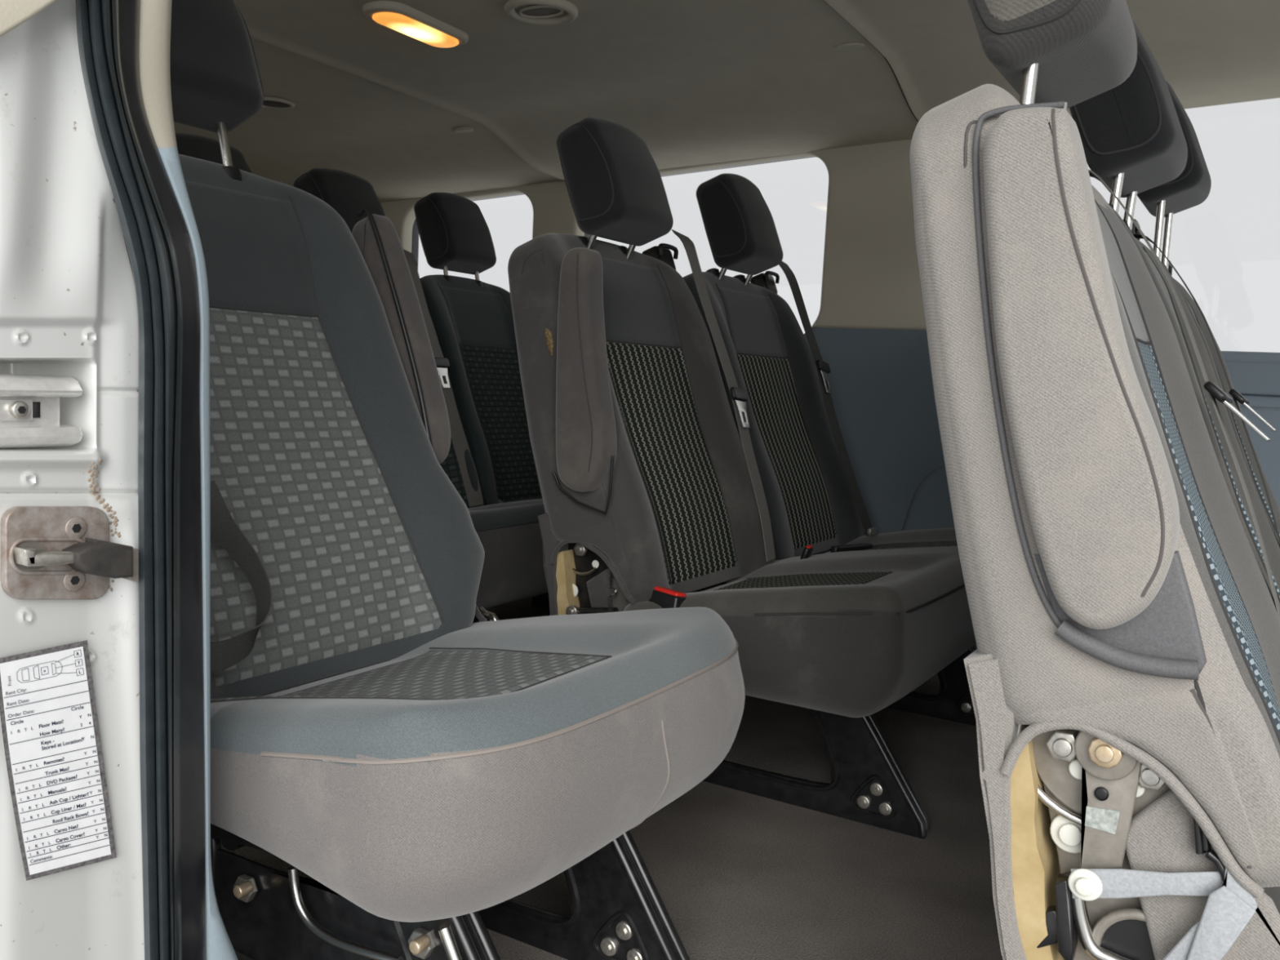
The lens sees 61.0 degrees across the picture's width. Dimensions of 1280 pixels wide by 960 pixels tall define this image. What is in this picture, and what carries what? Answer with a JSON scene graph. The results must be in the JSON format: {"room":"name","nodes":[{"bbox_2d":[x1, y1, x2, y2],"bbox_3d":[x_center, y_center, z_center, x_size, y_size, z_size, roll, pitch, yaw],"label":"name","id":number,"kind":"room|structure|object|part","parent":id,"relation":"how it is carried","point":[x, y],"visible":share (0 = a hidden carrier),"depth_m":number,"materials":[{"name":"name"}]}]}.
{"room":"vehicle interior","nodes":[
{"label":"vehicle interior","id":0,"kind":"room"},
{"bbox_2d":[0,0,144,959],"bbox_3d":[-0.450,0.045,0.760,0.103,0.836,0.182,6,6,30],"label":"pillar","id":1,"kind":"structure","parent":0,"point":[68,306],"depth_m":0.75,"materials":[{"name":"silver metal"}]},
{"bbox_2d":[0,0,57,36],"bbox_3d":[-0.390,-0.289,0.676,0.016,0.122,0.138,6,6,30],"label":"trim","id":2,"kind":"structure","parent":1,"relation":"attached to","point":[13,13],"depth_m":0.67,"materials":[{"name":"beige plastic"}]},
{"bbox_2d":[0,373,82,448],"bbox_3d":[-0.430,-0.045,0.717,0.027,0.049,0.116,6,6,30],"label":"door track","id":3,"kind":"object","parent":1,"relation":"attached to","point":[29,404],"visible":1,"depth_m":0.74,"materials":[{"name":"metal"}]},
{"bbox_3d":[-0.438,-0.045,0.705,0.006,0.014,0.086,6,6,30],"label":"bracket plate","id":4,"kind":"part","parent":3,"relation":"part of","materials":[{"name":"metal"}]},
{"bbox_2d":[17,406,26,413],"bbox_3d":[-0.414,-0.047,0.728,0.001,0.005,0.006,6,6,30],"label":"hole","id":5,"kind":"object","parent":3,"relation":"attached to","point":[21,410],"depth_m":0.73,"materials":[{"name":"black metal"}]},
{"bbox_3d":[-0.430,-0.062,0.716,0.026,0.015,0.116,6,6,30],"label":"rail","id":6,"kind":"part","parent":3,"relation":"part of","materials":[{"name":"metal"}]},
{"bbox_3d":[-0.431,-0.028,0.719,0.027,0.015,0.115,6,6,30],"label":"rail","id":7,"kind":"part","parent":3,"relation":"part of","materials":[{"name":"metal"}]},
{"bbox_2d":[0,640,116,880],"bbox_3d":[-0.407,0.199,0.762,0.001,0.170,0.088,6,6,30],"label":"sticker","id":8,"kind":"object","parent":1,"relation":"attached to","point":[51,730],"visible":1,"depth_m":0.76,"materials":[{"name":"white paper"}]},
{"bbox_2d":[0,506,138,599],"bbox_3d":[-0.391,0.052,0.753,0.028,0.070,0.091,6,6,30],"label":"door striker","id":9,"kind":"object","parent":1,"relation":"in","point":[48,553],"depth_m":0.74,"materials":[{"name":"metal"}]},
{"bbox_2d":[8,537,85,575],"bbox_3d":[-0.402,0.052,0.742,0.003,0.030,0.058,6,6,30],"label":"latch","id":10,"kind":"object","parent":9,"relation":"on","point":[17,566],"depth_m":0.74,"materials":[{"name":"metal"}]},
{"bbox_2d":[70,575,79,584],"bbox_3d":[-0.394,0.070,0.757,0.001,0.006,0.007,6,6,30],"label":"socket","id":11,"kind":"object","parent":9,"relation":"attached to","point":[74,580],"depth_m":0.76,"materials":[{"name":"black paint"}]},
{"bbox_2d":[71,524,81,533],"bbox_3d":[-0.392,0.034,0.755,0.001,0.006,0.007,6,6,30],"label":"socket","id":12,"kind":"object","parent":9,"relation":"attached to","point":[76,528],"depth_m":0.75,"materials":[{"name":"black paint"}]},
{"bbox_2d":[87,457,120,591],"bbox_3d":[-0.386,0.033,0.780,0.011,0.098,0.024,6,6,30],"label":"grime","id":13,"kind":"object","parent":1,"relation":"attached to","point":[91,473],"visible":0.93,"depth_m":0.78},
{"bbox_2d":[75,0,182,959],"bbox_3d":[-0.366,0.044,0.795,0.021,0.847,0.097,6,6,30],"label":"seal","id":14,"kind":"object","parent":1,"relation":"attached to","point":[148,241],"visible":1,"depth_m":0.80,"materials":[{"name":"grey rubber"}]},
{"bbox_2d":[139,0,177,147],"bbox_3d":[-0.374,-0.353,0.860,0.022,0.195,0.130,1,6,-16],"label":"trim","id":15,"kind":"structure","parent":1,"relation":"attached to","point":[155,24],"depth_m":0.81,"materials":[{"name":"beige plastic"}]},
{"bbox_2d":[118,0,206,959],"bbox_3d":[-0.369,0.049,0.850,0.034,0.911,0.115,6,6,30],"label":"trim","id":16,"kind":"structure","parent":1,"relation":"attached to","point":[193,893],"depth_m":0.86,"materials":[{"name":"black rubber"}]},
{"bbox_2d":[158,146,238,959],"bbox_3d":[-0.372,0.155,0.965,0.092,0.879,0.199,6,6,30],"label":"trim","id":17,"kind":"structure","parent":1,"relation":"attached to","point":[219,945],"depth_m":0.89,"materials":[{"name":"blue plastic"}]},
{"bbox_2d":[221,596,1003,959],"bbox_3d":[0.118,0.539,1.776,4.700,0.050,2.500,6,6,30],"label":"floor","id":18,"kind":"structure","parent":0,"point":[737,875],"depth_m":1.53,"materials":[{"name":"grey carpet"}]},
{"bbox_2d":[174,132,549,622],"bbox_3d":[-0.527,-0.168,2.491,0.838,1.160,1.609,6,6,30],"label":"seat","id":19,"kind":"object","parent":18,"relation":"on","point":[490,461],"visible":0.25,"depth_m":2.88,"materials":[{"name":"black fabric"}]},
{"bbox_3d":[-0.499,-0.261,2.763,0.023,0.054,0.046,6,6,30],"label":"metal blade","id":20,"kind":"part","parent":19,"relation":"part of","materials":[{"name":"silver metal"}]},
{"bbox_3d":[-0.539,-0.574,3.012,0.032,0.097,0.012,6,6,30],"label":"headrest post","id":21,"kind":"part","parent":19,"relation":"part of","materials":[{"name":"silver metal"}]},
{"bbox_3d":[-0.635,-0.226,2.669,0.337,0.629,0.426,6,6,30],"label":"backrest","id":22,"kind":"part","parent":19,"relation":"part of","materials":[{"name":"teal fabric"}]},
{"bbox_3d":[-0.469,-0.581,3.128,0.032,0.097,0.012,6,6,30],"label":"headrest post","id":23,"kind":"part","parent":19,"relation":"part of","materials":[{"name":"silver metal"}]},
{"bbox_3d":[-0.450,-0.456,3.048,0.088,0.160,0.277,6,6,30],"label":"panel","id":24,"kind":"part","parent":19,"relation":"part of","materials":[{"name":"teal fabric"}]},
{"bbox_3d":[-0.413,-0.251,3.038,0.337,0.629,0.426,6,6,30],"label":"backrest","id":25,"kind":"part","parent":19,"relation":"part of","materials":[{"name":"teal fabric"}]},
{"bbox_2d":[467,498,548,608],"bbox_3d":[-0.403,0.141,2.438,0.482,0.220,1.609,6,6,30],"label":"cushion","id":26,"kind":"object","parent":19,"relation":"on","point":[508,532],"depth_m":2.23,"materials":[{"name":"fabric"}]},
{"bbox_3d":[-0.089,0.285,2.983,0.500,0.208,0.012,6,6,30],"label":"leg","id":27,"kind":"part","parent":19,"relation":"part of","materials":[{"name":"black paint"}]},
{"bbox_2d":[123,0,745,959],"bbox_3d":[-0.302,-0.035,1.313,0.853,1.237,0.710,6,6,30],"label":"seat","id":28,"kind":"object","parent":18,"relation":"on","point":[431,767],"visible":0.75,"depth_m":1.23,"materials":[{"name":"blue fabric"}]},
{"bbox_3d":[-0.529,-0.295,1.360,0.076,0.159,0.288,6,6,30],"label":"panel","id":29,"kind":"part","parent":28,"relation":"part of","materials":[{"name":"grey fabric"}]},
{"bbox_3d":[-0.549,-0.437,1.438,0.046,0.130,0.012,6,6,30],"label":"headrest post","id":30,"kind":"part","parent":28,"relation":"part of","materials":[{"name":"silver metal"}]},
{"bbox_3d":[-0.480,-0.088,1.357,0.339,0.633,0.608,6,6,30],"label":"backrest","id":31,"kind":"part","parent":28,"relation":"part of","materials":[{"name":"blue fabric"}]},
{"bbox_3d":[-0.292,0.461,1.077,0.500,0.208,0.012,6,6,30],"label":"leg","id":32,"kind":"part","parent":28,"relation":"part of","materials":[{"name":"black paint"}]},
{"bbox_3d":[-0.286,0.422,1.047,0.150,0.062,0.010,6,6,30],"label":"bent rod","id":33,"kind":"part","parent":28,"relation":"part of","materials":[{"name":"silver metal"}]},
{"bbox_3d":[-0.352,-0.204,1.598,0.178,0.368,0.050,6,6,30],"label":"armrest","id":34,"kind":"part","parent":28,"relation":"part of","materials":[{"name":"fabric"}]},
{"bbox_2d":[210,606,745,922],"bbox_3d":[-0.184,0.265,1.223,0.492,0.209,0.599,6,6,30],"label":"cushion","id":35,"kind":"object","parent":28,"relation":"on","point":[416,764],"depth_m":0.99,"materials":[{"name":"fabric"}]},
{"bbox_3d":[-0.159,0.446,1.300,0.500,0.208,0.012,6,6,30],"label":"leg","id":36,"kind":"part","parent":28,"relation":"part of","materials":[{"name":"black paint"}]},
{"bbox_2d":[507,116,976,839],"bbox_3d":[0.342,-0.082,2.146,0.784,1.144,1.127,6,6,30],"label":"seat","id":37,"kind":"object","parent":18,"relation":"on","point":[689,450],"visible":0.91,"depth_m":1.92,"materials":[{"name":"fabric"}]},
{"bbox_2d":[544,328,553,355],"bbox_3d":[-0.151,-0.231,1.813,0.018,0.045,0.006,6,6,30],"label":"light","id":38,"kind":"object","parent":37,"relation":"attached to","point":[548,332],"depth_m":1.81,"materials":[{"name":"plastic"}]},
{"bbox_3d":[-0.131,-0.131,1.815,0.241,0.469,0.013,6,6,30],"label":"panel","id":39,"kind":"part","parent":37,"relation":"part of","materials":[{"name":"fabric"}]},
{"bbox_3d":[-0.085,-0.178,1.772,0.105,0.395,0.057,6,6,30],"label":"armrest","id":40,"kind":"part","parent":37,"relation":"part of","materials":[{"name":"fabric"}]},
{"bbox_3d":[-0.085,-0.441,1.974,0.046,0.083,0.012,6,6,30],"label":"headrest post","id":41,"kind":"part","parent":37,"relation":"part of","materials":[{"name":"silver metal"}]},
{"bbox_3d":[-0.088,0.179,1.861,0.123,0.180,0.006,6,6,30],"label":"recliner plate","id":42,"kind":"part","parent":37,"relation":"part of","materials":[{"name":"black paint"}]},
{"bbox_3d":[-0.077,0.121,1.800,0.177,0.126,0.022,7,7,36],"label":"panel","id":43,"kind":"part","parent":37,"relation":"part of","materials":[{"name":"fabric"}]},
{"bbox_3d":[-0.076,0.221,1.818,0.087,0.029,0.015,6,6,30],"label":"release lever","id":44,"kind":"part","parent":37,"relation":"part of","materials":[{"name":"black paint"}]},
{"bbox_3d":[-0.015,-0.449,2.091,0.046,0.083,0.012,6,6,30],"label":"headrest post","id":45,"kind":"part","parent":37,"relation":"part of","materials":[{"name":"silver metal"}]},
{"bbox_3d":[-0.017,-0.335,2.037,0.078,0.160,0.305,6,6,30],"label":"panel","id":46,"kind":"part","parent":37,"relation":"part of","materials":[{"name":"grey fabric"}]},
{"bbox_3d":[0.020,-0.129,2.018,0.337,0.629,0.512,6,6,30],"label":"backrest","id":47,"kind":"part","parent":37,"relation":"part of","materials":[{"name":"fabric"}]},
{"bbox_3d":[0.188,-0.471,2.429,0.047,0.081,0.012,6,6,30],"label":"headrest post","id":48,"kind":"part","parent":37,"relation":"part of","materials":[{"name":"silver metal"}]},
{"bbox_3d":[0.202,-0.130,2.117,0.023,0.057,0.046,6,6,30],"label":"metal blade","id":49,"kind":"part","parent":37,"relation":"part of","materials":[{"name":"silver metal"}]},
{"bbox_3d":[0.258,-0.478,2.545,0.047,0.081,0.012,6,6,30],"label":"headrest post","id":50,"kind":"part","parent":37,"relation":"part of","materials":[{"name":"silver metal"}]},
{"bbox_3d":[0.258,-0.359,2.489,0.070,0.148,0.304,6,6,30],"label":"panel","id":51,"kind":"part","parent":37,"relation":"part of","materials":[{"name":"grey fabric"}]},
{"bbox_3d":[0.294,-0.153,2.473,0.334,0.617,0.512,6,6,30],"label":"backrest","id":52,"kind":"part","parent":37,"relation":"part of","materials":[{"name":"grey fabric"}]},
{"bbox_2d":[623,527,976,717],"bbox_3d":[0.439,0.212,2.099,0.482,0.211,1.072,6,6,30],"label":"cushion","id":53,"kind":"object","parent":37,"relation":"on","point":[851,628],"depth_m":1.67,"materials":[{"name":"fabric"}]},
{"bbox_3d":[0.224,0.420,1.763,0.500,0.208,0.012,6,6,30],"label":"leg","id":54,"kind":"part","parent":37,"relation":"part of","materials":[{"name":"black paint"}]},
{"bbox_3d":[0.446,-0.234,2.588,0.025,0.059,0.045,6,6,30],"label":"metal blade","id":55,"kind":"part","parent":37,"relation":"part of","materials":[{"name":"silver metal"}]},
{"bbox_3d":[0.542,0.385,2.293,0.500,0.208,0.012,6,6,30],"label":"leg","id":56,"kind":"part","parent":37,"relation":"part of","materials":[{"name":"black paint"}]},
{"bbox_2d":[909,0,1279,959],"bbox_3d":[0.896,-0.015,1.321,0.827,1.226,1.641,6,6,30],"label":"seat","id":57,"kind":"object","parent":18,"relation":"on","point":[1116,509],"visible":1,"depth_m":0.77,"materials":[{"name":"beige fabric"}]},
{"bbox_3d":[0.306,-0.452,0.885,0.118,0.170,0.014,6,6,30],"label":"panel","id":58,"kind":"part","parent":57,"relation":"part of","materials":[{"name":"fabric"}]},
{"bbox_3d":[0.330,-0.330,0.921,0.017,0.104,0.012,6,6,30],"label":"headrest post","id":59,"kind":"part","parent":57,"relation":"part of","materials":[{"name":"silver metal"}]},
{"bbox_3d":[0.293,-0.033,0.765,0.221,0.417,0.018,6,6,30],"label":"panel","id":60,"kind":"part","parent":57,"relation":"part of","materials":[{"name":"beige fabric"}]},
{"bbox_3d":[0.399,-0.338,1.038,0.017,0.104,0.012,6,6,30],"label":"headrest post","id":61,"kind":"part","parent":57,"relation":"part of","materials":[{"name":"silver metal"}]},
{"bbox_3d":[0.302,-0.076,0.750,0.143,0.350,0.057,6,6,30],"label":"armrest","id":62,"kind":"part","parent":57,"relation":"part of","materials":[{"name":"beige fabric"}]},
{"bbox_3d":[0.334,0.266,0.796,0.104,0.202,0.006,6,6,30],"label":"recliner plate","id":63,"kind":"part","parent":57,"relation":"part of","materials":[{"name":"grey metal"}]},
{"bbox_3d":[0.332,0.222,0.770,0.043,0.123,0.004,6,6,30],"label":"lever plate","id":64,"kind":"part","parent":57,"relation":"part of","materials":[{"name":"grey metal"}]},
{"bbox_3d":[0.603,-0.364,1.375,0.019,0.111,0.012,6,6,30],"label":"headrest post","id":65,"kind":"part","parent":57,"relation":"part of","materials":[{"name":"silver metal"}]},
{"bbox_3d":[0.399,-0.207,0.944,0.093,0.159,0.340,6,6,30],"label":"panel","id":66,"kind":"part","parent":57,"relation":"part of","materials":[{"name":"grey fabric"}]},
{"bbox_3d":[0.673,-0.371,1.492,0.019,0.111,0.012,6,6,30],"label":"headrest post","id":67,"kind":"part","parent":57,"relation":"part of","materials":[{"name":"silver metal"}]},
{"bbox_3d":[0.337,0.191,0.750,0.176,0.121,0.020,7,7,36],"label":"panel","id":68,"kind":"part","parent":57,"relation":"part of","materials":[{"name":"beige fabric"}]},
{"bbox_3d":[0.874,-0.420,1.829,0.013,0.161,0.012,6,6,30],"label":"headrest post","id":69,"kind":"part","parent":57,"relation":"part of","materials":[{"name":"silver metal"}]},
{"bbox_3d":[0.671,-0.237,1.399,0.093,0.159,0.340,6,6,30],"label":"panel","id":70,"kind":"part","parent":57,"relation":"part of","materials":[{"name":"grey fabric"}]},
{"bbox_3d":[0.944,-0.427,1.946,0.013,0.161,0.012,6,6,30],"label":"headrest post","id":71,"kind":"part","parent":57,"relation":"part of","materials":[{"name":"silver metal"}]},
{"bbox_3d":[0.712,-0.064,1.418,0.313,0.573,0.505,6,6,30],"label":"backrest","id":72,"kind":"part","parent":57,"relation":"part of","materials":[{"name":"fabric"}]},
{"bbox_3d":[0.984,-0.094,1.873,0.313,0.573,0.505,6,6,30],"label":"backrest","id":73,"kind":"part","parent":57,"relation":"part of","materials":[{"name":"fabric"}]},
{"bbox_3d":[0.624,-0.061,1.116,0.047,0.042,0.045,6,6,30],"label":"metal blade","id":74,"kind":"part","parent":57,"relation":"part of","materials":[{"name":"silver metal"}]},
{"bbox_3d":[0.896,-0.091,1.571,0.047,0.042,0.045,6,6,30],"label":"metal blade","id":75,"kind":"part","parent":57,"relation":"part of","materials":[{"name":"silver metal"}]},
{"bbox_2d":[1262,886,1279,914],"bbox_3d":[1.002,0.312,1.264,0.482,0.190,1.604,6,6,30],"label":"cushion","id":76,"kind":"object","parent":57,"relation":"on","point":[1270,895],"depth_m":0.73,"materials":[{"name":"beige fabric"}]},
{"bbox_2d":[173,0,1279,202],"bbox_3d":[0.201,-0.806,1.665,4.704,0.388,2.390,6,6,30],"label":"ceiling","id":77,"kind":"structure","parent":0,"point":[700,82],"depth_m":2.46,"materials":[{"name":"fabric"}]},
{"bbox_2d":[262,96,294,109],"bbox_3d":[-0.936,-0.965,2.775,0.104,0.014,0.103,6,6,30],"label":"ceiling vent","id":78,"kind":"object","parent":77,"relation":"attached to","point":[274,103],"visible":0.68,"depth_m":2.77,"materials":[{"name":"black plastic"}]},
{"bbox_2d":[262,100,290,107],"bbox_3d":[-0.936,-0.967,2.774,0.090,0.010,0.090,6,6,30],"label":"grille","id":79,"kind":"object","parent":78,"relation":"attached to","point":[266,104],"depth_m":2.78,"materials":[{"name":"black plastic"}]},
{"bbox_2d":[362,0,468,48],"bbox_3d":[-0.450,-0.923,2.194,0.100,0.040,0.260,6,6,30],"label":"recessed light","id":80,"kind":"object","parent":77,"relation":"in","point":[402,18],"visible":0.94,"depth_m":2.15,"materials":[{"name":"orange plastic"}]},
{"bbox_2d":[453,127,473,132],"bbox_3d":[-0.486,-0.963,2.983,0.068,0.010,0.032,6,6,30],"label":"plug","id":81,"kind":"object","parent":77,"relation":"attached to","point":[459,129],"visible":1,"depth_m":2.97,"materials":[{"name":"beige plastic"}]},
{"bbox_2d":[504,0,577,26],"bbox_3d":[-0.192,-0.914,2.110,0.143,0.022,0.143,6,6,30],"label":"ceiling vent","id":82,"kind":"object","parent":77,"relation":"in","point":[535,14],"visible":0.98,"depth_m":2.11,"materials":[{"name":"beige plastic"}]},
{"bbox_2d":[833,42,864,50],"bbox_3d":[0.441,-0.917,2.291,0.068,0.010,0.032,6,6,30],"label":"plug","id":83,"kind":"object","parent":77,"relation":"attached to","point":[852,46],"visible":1,"depth_m":2.28,"materials":[{"name":"beige plastic"}]},
{"bbox_2d":[380,139,1279,555],"bbox_3d":[0.809,-0.286,2.742,4.678,1.494,0.058,6,6,30],"label":"wall","id":84,"kind":"structure","parent":0,"point":[871,277],"depth_m":2.83,"materials":[{"name":"beige plastic"}]},
{"bbox_2d":[411,193,524,270],"bbox_3d":[-0.535,-0.720,3.572,0.633,0.506,0.038,6,6,30],"label":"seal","id":85,"kind":"structure","parent":84,"relation":"in","point":[415,241],"depth_m":3.70,"materials":[{"name":"black rubber"}]},
{"bbox_2d":[584,156,816,237],"bbox_3d":[0.182,-0.666,3.146,0.893,0.576,0.038,6,6,30],"label":"trim","id":86,"kind":"structure","parent":84,"relation":"in","point":[796,158],"depth_m":3.09,"materials":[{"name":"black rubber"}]},
{"bbox_2d":[823,0,918,120],"bbox_3d":[0.139,-0.806,1.702,0.004,0.156,2.391,6,6,30],"label":"trim","id":87,"kind":"structure","parent":84,"relation":"attached to","point":[824,0],"depth_m":2.41,"materials":[{"name":"grey plastic"}]},
{"bbox_2d":[902,466,977,648],"bbox_3d":[0.931,0.209,2.621,0.634,0.484,0.120,6,6,30],"label":"trim","id":88,"kind":"structure","parent":84,"relation":"attached to","point":[930,507],"depth_m":2.67,"materials":[{"name":"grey plastic"}]},
{"bbox_2d":[1224,360,1279,507],"bbox_3d":[1.750,0.018,2.169,1.800,0.475,0.032,6,6,30],"label":"trim","id":89,"kind":"structure","parent":84,"relation":"attached to","point":[1247,377],"depth_m":2.37,"materials":[{"name":"blue plastic"}]}
]}

